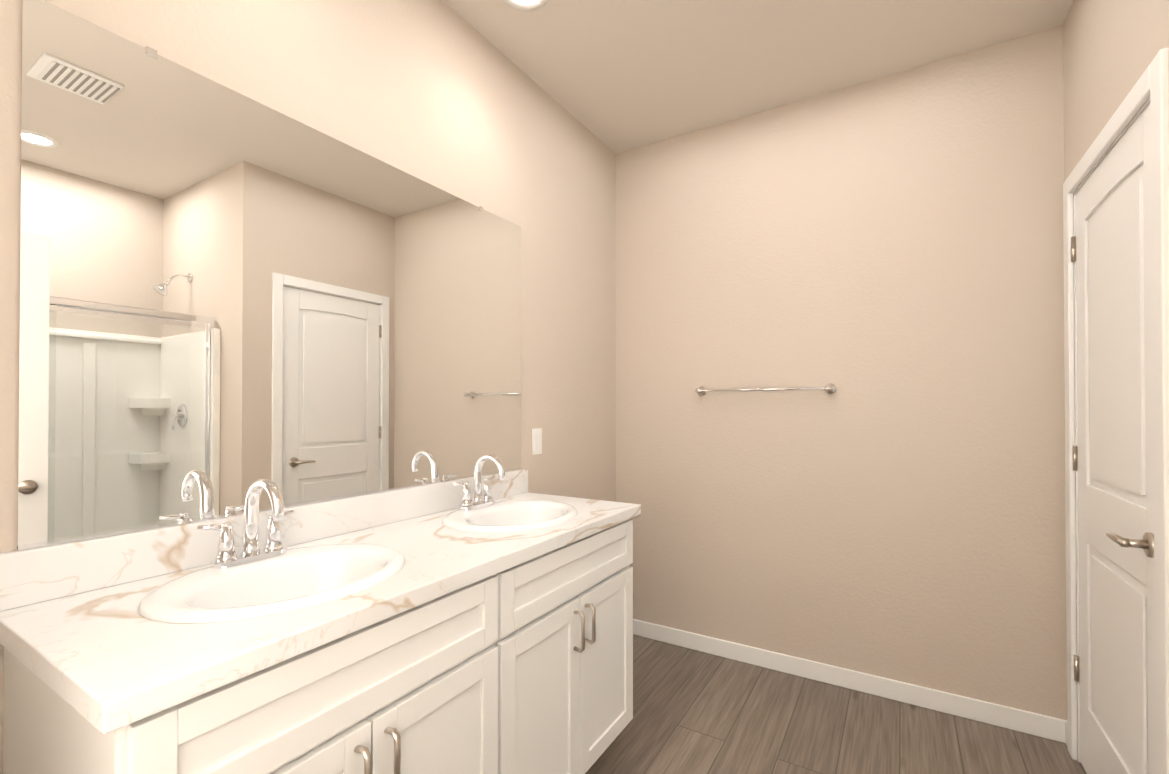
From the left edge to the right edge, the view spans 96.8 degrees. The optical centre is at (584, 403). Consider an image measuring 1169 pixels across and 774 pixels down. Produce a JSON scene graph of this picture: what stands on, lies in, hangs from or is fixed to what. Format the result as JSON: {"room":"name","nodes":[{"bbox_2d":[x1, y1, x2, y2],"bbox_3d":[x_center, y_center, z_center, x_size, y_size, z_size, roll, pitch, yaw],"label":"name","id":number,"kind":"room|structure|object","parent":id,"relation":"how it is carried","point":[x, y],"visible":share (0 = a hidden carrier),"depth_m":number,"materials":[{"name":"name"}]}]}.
{"room":"bathroom","nodes":[
{"label":"bathroom","id":0,"kind":"room"},
{"bbox_2d":[0,0,615,773],"bbox_3d":[-0.568,-0.084,1.858,0.100,2.740,2.910,0,-1,31],"label":"wall","id":1,"kind":"structure","parent":0,"point":[442,94],"depth_m":1.87,"materials":[{"name":"beige paint"}]},
{"bbox_2d":[17,0,521,550],"bbox_3d":[-0.661,-0.248,1.599,0.008,1.049,1.490,0,-1,31],"label":"mirror","id":2,"kind":"object","parent":1,"relation":"attached to","point":[227,298],"visible":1,"depth_m":1.25,"materials":[{"name":"clear glass"}]},
{"bbox_2d":[532,428,541,454],"bbox_3d":[-0.213,0.170,2.333,0.008,0.116,0.070,0,-1,31],"label":"electrical outlet plate","id":3,"kind":"object","parent":1,"relation":"attached to","point":[536,441],"visible":1,"depth_m":2.33,"materials":[{"name":"white plastic"}]},
{"bbox_2d":[443,0,1072,153],"bbox_3d":[0.772,-1.486,1.052,3.240,0.050,2.910,0,-1,31],"label":"ceiling","id":4,"kind":"structure","parent":0,"point":[617,76],"depth_m":2.11,"materials":[{"name":"beige paint"}]},
{"bbox_2d":[503,0,547,10],"bbox_3d":[-0.211,-1.450,1.821,0.184,0.008,0.184,0,-1,31],"label":"recessed light","id":5,"kind":"object","parent":4,"relation":"in","point":[526,5],"visible":1,"depth_m":1.88,"materials":[{"name":"white"}]},
{"bbox_2d":[585,634,1086,773],"bbox_3d":[0.772,1.304,1.029,3.240,0.050,2.910,0,-1,31],"label":"floor","id":6,"kind":"structure","parent":0,"point":[696,712],"depth_m":2.03,"materials":[{"name":"brown wood"}]},
{"bbox_2d":[3,519,632,773],"bbox_3d":[-0.421,0.849,1.430,0.582,0.864,1.495,0,-1,31],"label":"bathroom vanity","id":7,"kind":"object","parent":6,"relation":"on","point":[525,667],"visible":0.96,"depth_m":1.10,"materials":[{"name":"white wood"}]},
{"bbox_2d":[0,469,640,733],"bbox_3d":[-0.427,0.346,1.449,0.558,0.140,1.555,0,-1,31],"label":"countertop","id":8,"kind":"structure","parent":7,"relation":"on","point":[83,637],"depth_m":0.99,"materials":[{"name":"stone"}]},
{"bbox_2d":[197,478,293,568],"bbox_3d":[-0.733,0.265,1.179,0.151,0.190,0.208,0,-1,31],"label":"faucet","id":9,"kind":"object","parent":8,"relation":"on","point":[227,555],"visible":1,"depth_m":1.19,"materials":[{"name":"silver metal"}]},
{"bbox_2d":[138,544,404,622],"bbox_3d":[-0.636,0.487,1.118,0.416,0.254,0.504,0,-1,31],"label":"sink","id":10,"kind":"object","parent":8,"relation":"in","point":[292,579],"visible":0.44,"depth_m":1.13,"materials":[{"name":"white ceramic"}]},
{"bbox_2d":[453,454,504,509],"bbox_3d":[-0.341,0.271,1.822,0.151,0.190,0.208,0,-1,31],"label":"faucet","id":11,"kind":"object","parent":8,"relation":"on","point":[478,499],"visible":1,"depth_m":1.83,"materials":[{"name":"silver metal"}]},
{"bbox_2d":[442,500,577,531],"bbox_3d":[-0.244,0.492,1.761,0.416,0.254,0.504,0,-1,31],"label":"sink","id":12,"kind":"object","parent":8,"relation":"in","point":[510,516],"visible":0.5,"depth_m":1.83,"materials":[{"name":"white ceramic"}]},
{"bbox_2d":[616,25,1066,719],"bbox_3d":[1.077,-0.079,2.501,2.040,2.740,0.100,0,-1,31],"label":"wall","id":13,"kind":"structure","parent":0,"point":[884,255],"depth_m":2.33,"materials":[{"name":"beige paint"}]},
{"bbox_2d":[695,383,835,395],"bbox_3d":[0.861,-0.069,2.531,0.658,0.048,0.071,0,-1,31],"label":"towel bar","id":14,"kind":"object","parent":13,"relation":"attached to","point":[830,388],"visible":1,"depth_m":2.48,"materials":[{"name":"silver metal"}]},
{"bbox_2d":[633,619,1066,742],"bbox_3d":[1.005,1.248,2.468,1.940,0.085,0.012,0,-1,31],"label":"baseboard","id":15,"kind":"structure","parent":13,"relation":"attached to","point":[1036,724],"depth_m":2.30,"materials":[{"name":"white wood"}]},
{"bbox_2d":[1063,0,1168,181],"bbox_3d":[1.598,-0.087,1.492,0.100,2.740,1.080,0,-1,31],"label":"wall","id":16,"kind":"structure","parent":0,"point":[1112,49],"depth_m":1.62,"materials":[{"name":"beige paint"}]},
{"bbox_2d":[1065,722,1066,744],"bbox_3d":[1.815,1.244,1.945,0.012,0.085,0.038,0,-1,31],"label":"baseboard","id":17,"kind":"structure","parent":16,"relation":"attached to","point":[1066,733],"depth_m":1.95,"materials":[{"name":"white wood"}]},
{"bbox_2d":[1071,104,1155,773],"bbox_3d":[1.578,0.258,1.575,0.101,2.035,0.730,0,-1,31],"label":"door","id":18,"kind":"structure","parent":16,"relation":"in","point":[1112,460],"depth_m":1.53,"materials":[{"name":"white wood"}]},
{"bbox_2d":[1063,48,1168,773],"bbox_3d":[1.619,0.227,1.540,0.116,2.112,0.854,0,-1,31],"label":"door frame","id":19,"kind":"structure","parent":16,"relation":"attached to","point":[1152,82],"depth_m":1.25,"materials":[{"name":"white wood"}]}
]}

